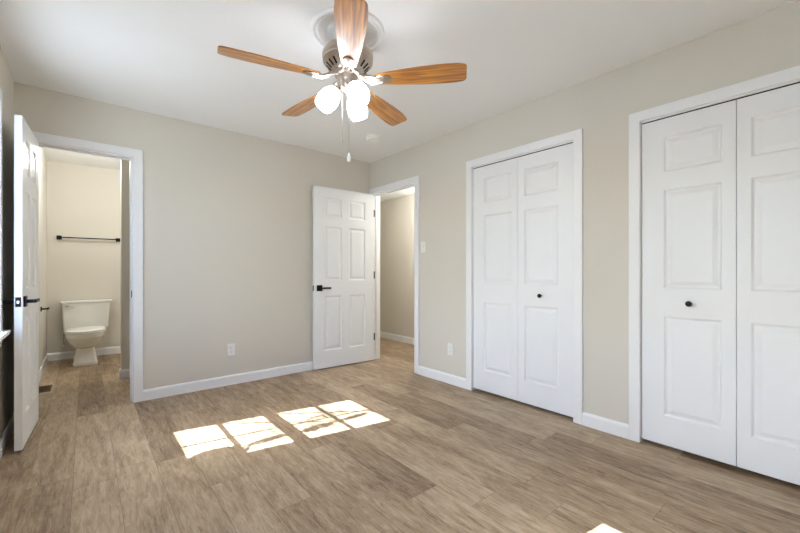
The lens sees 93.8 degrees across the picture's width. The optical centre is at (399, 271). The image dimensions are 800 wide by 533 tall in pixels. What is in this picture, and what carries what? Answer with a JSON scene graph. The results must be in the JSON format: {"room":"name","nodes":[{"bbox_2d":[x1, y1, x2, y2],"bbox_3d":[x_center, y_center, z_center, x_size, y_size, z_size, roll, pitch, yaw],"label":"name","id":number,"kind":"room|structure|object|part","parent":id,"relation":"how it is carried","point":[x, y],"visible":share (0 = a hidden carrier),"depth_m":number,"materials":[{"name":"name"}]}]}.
{"room":"bedroom","nodes":[
{"label":"bedroom","id":0,"kind":"room"},
{"bbox_2d":[0,46,46,437],"bbox_3d":[-2.284,-0.130,2.023,0.168,2.440,6.675,0,0,-40],"label":"wall","id":1,"kind":"structure","parent":0,"point":[6,80],"depth_m":2.51,"materials":[{"name":"beige paint"}]},
{"bbox_2d":[0,88,9,346],"bbox_3d":[-2.142,-0.308,1.854,0.208,1.495,0.811,0,0,-40],"label":"window","id":2,"kind":"structure","parent":1,"relation":"in","point":[3,333],"depth_m":2.15,"materials":[{"name":"white paint"}]},
{"bbox_3d":[-2.093,-0.354,1.896,0.018,1.403,0.761,0,0,-40],"label":"casing","id":3,"kind":"part","parent":2,"relation":"part of","materials":[{"name":"white paint"}]},
{"bbox_2d":[0,412,13,459],"bbox_3d":[-1.456,1.044,1.134,0.014,0.092,3.980,0,0,-40],"label":"baseboard","id":4,"kind":"structure","parent":1,"relation":"attached to","point":[7,433],"depth_m":2.36,"materials":[{"name":"white paint"}]},
{"bbox_2d":[39,354,47,381],"bbox_3d":[-3.536,1.044,3.658,0.014,0.092,2.293,0,0,-40],"label":"baseboard","id":5,"kind":"structure","parent":1,"relation":"attached to","point":[44,364],"depth_m":4.02,"materials":[{"name":"white paint"}]},
{"bbox_2d":[47,160,120,353],"bbox_3d":[-3.572,-0.130,5.220,1.966,2.440,0.120,0,0,-40],"label":"wall","id":6,"kind":"structure","parent":0,"point":[83,201],"depth_m":4.75,"materials":[{"name":"paint"}]},
{"bbox_2d":[48,346,120,360],"bbox_3d":[-3.529,1.044,5.168,1.966,0.092,0.014,0,0,-40],"label":"baseboard","id":7,"kind":"structure","parent":6,"relation":"attached to","point":[108,350],"depth_m":4.68,"materials":[{"name":"white paint"}]},
{"bbox_2d":[56,235,119,241],"bbox_3d":[-3.958,-0.418,4.772,0.628,0.048,0.070,0,0,-40],"label":"towel bar","id":8,"kind":"object","parent":6,"relation":"attached to","point":[57,236],"visible":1,"depth_m":4.72,"materials":[{"name":"black metal"}]},
{"bbox_2d":[121,160,129,369],"bbox_3d":[-2.345,-0.130,4.253,1.328,2.440,0.100,0,0,-40],"label":"wall bath partition","id":9,"kind":"structure","parent":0,"point":[125,164],"depth_m":3.81,"materials":[{"name":"paint"}]},
{"bbox_2d":[119,368,129,378],"bbox_3d":[-2.345,1.044,4.243,1.342,0.092,0.114,0,0,-40],"label":"baseboard","id":10,"kind":"structure","parent":9,"relation":"attached to","point":[123,374],"depth_m":3.79,"materials":[{"name":"white paint"}]},
{"bbox_2d":[14,82,369,389],"bbox_3d":[-1.597,-0.130,3.706,3.103,2.440,0.115,0,0,-40],"label":"wall","id":11,"kind":"structure","parent":0,"point":[228,215],"depth_m":3.51,"materials":[{"name":"beige paint"}]},
{"bbox_2d":[3,114,39,450],"bbox_3d":[-2.471,0.069,2.482,0.147,2.018,0.603,0,0,-37],"label":"door","id":12,"kind":"structure","parent":11,"relation":"in","point":[26,299],"depth_m":2.34,"materials":[{"name":"white paint"}]},
{"bbox_3d":[-2.400,0.185,2.313,0.056,0.021,0.130,0,0,-37],"label":"lever handle","id":13,"kind":"part","parent":12,"relation":"part of","materials":[{"name":"black metal"}]},
{"bbox_3d":[-2.295,0.185,2.248,0.025,0.058,0.002,0,0,-37],"label":"latch plate","id":14,"kind":"part","parent":12,"relation":"part of","materials":[{"name":"black metal"}]},
{"bbox_3d":[-2.328,0.185,2.368,0.056,0.021,0.130,0,0,-37],"label":"lever handle","id":15,"kind":"part","parent":12,"relation":"part of","materials":[{"name":"black metal"}]},
{"bbox_2d":[32,131,142,402],"bbox_3d":[-2.478,0.036,2.957,0.727,2.107,0.131,0,0,-40],"label":"door frame","id":16,"kind":"structure","parent":11,"relation":"attached to","point":[135,156],"depth_m":3.11,"materials":[{"name":"white paint"}]},
{"bbox_2d":[143,361,312,400],"bbox_3d":[-1.265,1.044,3.900,2.344,0.092,0.014,0,0,-40],"label":"baseboard","id":17,"kind":"structure","parent":11,"relation":"attached to","point":[182,388],"depth_m":3.54,"materials":[{"name":"white paint"}]},
{"bbox_2d":[227,343,234,355],"bbox_3d":[-1.625,0.755,3.601,0.070,0.115,0.009,0,0,-40],"label":"wall outlet","id":18,"kind":"object","parent":11,"relation":"attached to","point":[230,347],"visible":1,"depth_m":3.60,"materials":[{"name":"white plastic"}]},
{"bbox_2d":[380,194,413,337],"bbox_3d":[-0.478,-0.130,5.765,1.028,2.440,4.750,0,0,-40],"label":"wall","id":19,"kind":"structure","parent":0,"point":[396,214],"depth_m":5.91,"materials":[{"name":"beige paint"}]},
{"bbox_2d":[380,331,413,343],"bbox_3d":[-0.167,1.044,6.027,0.014,0.092,4.550,0,0,-40],"label":"baseboard","id":20,"kind":"structure","parent":19,"relation":"attached to","point":[400,338],"depth_m":5.86,"materials":[{"name":"white paint"}]},
{"bbox_2d":[380,188,413,201],"bbox_3d":[-0.517,-1.185,5.733,0.928,0.050,4.550,0,0,-40],"label":"ceiling","id":21,"kind":"structure","parent":0,"point":[410,191],"depth_m":5.65,"materials":[{"name":"white paint"}]},
{"bbox_2d":[0,0,794,169],"bbox_3d":[-0.912,-1.410,3.633,4.472,0.120,7.500,0,0,-40],"label":"ceiling","id":22,"kind":"structure","parent":0,"point":[160,57],"depth_m":2.29,"materials":[{"name":"white paint"}]},
{"bbox_2d":[217,0,466,161],"bbox_3d":[-0.328,-0.971,2.125,1.277,0.727,1.252,0,0,-40],"label":"ceiling fan","id":23,"kind":"object","parent":22,"relation":"hanging from","point":[347,58],"visible":1,"depth_m":2.02,"materials":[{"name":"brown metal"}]},
{"bbox_3d":[-0.658,-1.070,1.919,0.500,0.006,0.144,0,12,-27],"label":"blade","id":24,"kind":"part","parent":23,"relation":"part of","materials":[{"name":"brown wood"}]},
{"bbox_3d":[-0.586,-1.070,2.396,0.500,0.006,0.144,0,12,45],"label":"blade","id":25,"kind":"part","parent":23,"relation":"part of","materials":[{"name":"brown wood"}]},
{"bbox_3d":[-0.405,-0.961,2.092,0.133,0.148,0.123,0,0,-40],"label":"lamp shade","id":26,"kind":"part","parent":23,"relation":"part of","materials":[{"name":"white glass"}]},
{"bbox_3d":[-0.357,-1.025,2.100,0.057,0.058,0.057,0,0,-40],"label":"shade arm","id":27,"kind":"part","parent":23,"relation":"part of","materials":[{"name":"silver metal"}]},
{"bbox_3d":[-0.320,-0.875,2.074,0.002,0.290,0.003,0,0,-40],"label":"pull chain","id":28,"kind":"part","parent":23,"relation":"part of","materials":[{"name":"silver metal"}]},
{"bbox_3d":[-0.227,-1.070,1.703,0.144,0.006,0.500,12,-2,-9],"label":"blade","id":29,"kind":"part","parent":23,"relation":"part of","materials":[{"name":"brown wood"}]},
{"bbox_3d":[-0.252,-0.961,2.212,0.134,0.148,0.122,0,0,-40],"label":"lamp shade","id":30,"kind":"part","parent":23,"relation":"part of","materials":[{"name":"white glass"}]},
{"bbox_3d":[-0.226,-0.961,2.020,0.117,0.148,0.139,0,0,-40],"label":"lamp shade","id":31,"kind":"part","parent":23,"relation":"part of","materials":[{"name":"white glass"}]},
{"bbox_3d":[-0.232,-0.972,2.028,0.056,0.082,0.074,0,0,-40],"label":"bulb","id":32,"kind":"part","parent":23,"relation":"part of","materials":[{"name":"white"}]},
{"bbox_3d":[-0.111,-1.070,2.474,0.144,0.006,0.500,-13,-6,26],"label":"blade","id":33,"kind":"part","parent":23,"relation":"part of","materials":[{"name":"brown wood"}]},
{"bbox_3d":[0.111,-1.070,2.046,0.500,0.006,0.144,0,-12,9],"label":"blade","id":34,"kind":"part","parent":23,"relation":"part of","materials":[{"name":"brown wood"}]},
{"bbox_2d":[310,6,384,50],"bbox_3d":[-0.294,-1.341,2.108,0.416,0.018,0.416,0,0,-40],"label":"ceiling medallion","id":35,"kind":"object","parent":22,"relation":"attached to","point":[322,24],"visible":0.43,"depth_m":2.07,"materials":[{"name":"white paint"}]},
{"bbox_2d":[366,134,379,142],"bbox_3d":[-0.271,-1.329,3.760,0.140,0.043,0.140,0,0,-40],"label":"smoke detector","id":36,"kind":"object","parent":22,"relation":"attached to","point":[372,138],"visible":1,"depth_m":3.71,"materials":[{"name":"white plastic"}]},
{"bbox_2d":[0,337,799,532],"bbox_3d":[-0.909,1.150,3.675,4.410,0.120,7.440,0,0,-40],"label":"floor","id":37,"kind":"structure","parent":0,"point":[380,445],"depth_m":2.06,"materials":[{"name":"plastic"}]},
{"bbox_2d":[39,385,51,392],"bbox_3d":[-3.299,1.088,3.459,0.112,0.004,0.240,0,0,-40],"label":"floor vent","id":38,"kind":"object","parent":37,"relation":"in","point":[47,388],"visible":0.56,"depth_m":3.47,"materials":[{"name":"brown metal"}]},
{"bbox_2d":[39,386,49,391],"bbox_3d":[-3.299,1.087,3.459,0.080,0.002,0.191,0,0,-40],"label":"grille","id":39,"kind":"object","parent":38,"relation":"attached to","point":[41,388],"depth_m":3.47,"materials":[{"name":"brown metal"}]},
{"bbox_2d":[60,298,111,366],"bbox_3d":[-3.770,0.723,4.502,0.494,0.734,0.724,0,0,-40],"label":"toilet","id":40,"kind":"object","parent":37,"relation":"on","point":[85,321],"visible":1,"depth_m":4.51,"materials":[{"name":"white ceramic"}]},
{"bbox_3d":[-3.700,0.701,4.403,0.374,0.018,0.478,0,0,-40],"label":"seat","id":41,"kind":"part","parent":40,"relation":"part of","materials":[{"name":"white plastic"}]},
{"bbox_3d":[-3.706,0.689,4.410,0.376,0.041,0.500,0,0,-40],"label":"lid","id":42,"kind":"part","parent":40,"relation":"part of","materials":[{"name":"white plastic"}]},
{"bbox_3d":[-3.935,0.551,4.699,0.462,0.322,0.186,0,0,-40],"label":"tank","id":43,"kind":"part","parent":40,"relation":"part of","materials":[{"name":"white ceramic"}]},
{"bbox_3d":[-3.931,0.373,4.694,0.494,0.034,0.207,0,0,-40],"label":"tank lid","id":44,"kind":"part","parent":40,"relation":"part of","materials":[{"name":"white ceramic"}]},
{"bbox_2d":[370,0,799,423],"bbox_3d":[-0.026,-0.130,4.337,0.115,2.440,7.320,0,0,-40],"label":"wall","id":45,"kind":"structure","parent":0,"point":[768,42],"depth_m":2.58,"materials":[{"name":"beige paint"}]},
{"bbox_2d":[313,185,374,369],"bbox_3d":[-0.612,0.069,4.337,0.837,2.018,0.102,0,0,-38],"label":"door","id":46,"kind":"structure","parent":45,"relation":"in","point":[343,220],"depth_m":4.31,"materials":[{"name":"white paint"}]},
{"bbox_2d":[369,175,418,373],"bbox_3d":[-0.044,0.036,4.346,0.131,2.107,0.896,0,0,-40],"label":"door frame","id":47,"kind":"structure","parent":45,"relation":"attached to","point":[413,182],"depth_m":4.29,"materials":[{"name":"white paint"}]},
{"bbox_2d":[421,241,425,252],"bbox_3d":[0.241,-0.256,3.916,0.016,0.115,0.070,0,0,-40],"label":"light switch","id":48,"kind":"object","parent":45,"relation":"attached to","point":[423,244],"visible":1,"depth_m":3.91,"materials":[{"name":"white plastic"}]},
{"bbox_2d":[448,343,452,355],"bbox_3d":[0.488,0.755,3.627,0.009,0.115,0.070,0,0,-40],"label":"wall outlet","id":49,"kind":"object","parent":45,"relation":"attached to","point":[450,345],"visible":1,"depth_m":3.62,"materials":[{"name":"white plastic"}]},
{"bbox_2d":[473,141,572,416],"bbox_3d":[0.967,0.056,3.072,0.072,2.015,0.921,0,0,-40],"label":"door","id":50,"kind":"structure","parent":45,"relation":"in","point":[523,203],"depth_m":3.02,"materials":[{"name":"white paint"}]},
{"bbox_2d":[418,365,628,438],"bbox_3d":[1.200,1.044,2.775,0.014,0.092,3.110,0,0,-40],"label":"baseboard","id":51,"kind":"structure","parent":45,"relation":"attached to","point":[620,429],"depth_m":2.62,"materials":[{"name":"white paint"}]},
{"bbox_2d":[466,128,582,424],"bbox_3d":[1.000,0.036,3.100,0.131,2.107,1.059,0,0,-40],"label":"door frame","id":52,"kind":"structure","parent":45,"relation":"attached to","point":[576,136],"depth_m":2.69,"materials":[{"name":"white paint"}]},
{"bbox_2d":[629,65,799,442],"bbox_3d":[1.866,0.036,2.067,0.131,2.107,1.044,0,0,-40],"label":"door frame","id":53,"kind":"structure","parent":45,"relation":"attached to","point":[790,74],"depth_m":2.38,"materials":[{"name":"white paint"}]},
{"bbox_2d":[641,80,799,484],"bbox_3d":[1.833,0.056,2.040,0.072,2.015,0.906,0,0,-40],"label":"door","id":54,"kind":"structure","parent":45,"relation":"in","point":[721,179],"depth_m":2.08,"materials":[{"name":"white paint"}]},
{"bbox_3d":[1.688,0.190,2.186,0.038,0.034,0.034,0,0,-40],"label":"knob","id":55,"kind":"part","parent":54,"relation":"part of","materials":[{"name":"black metal"}]}
]}

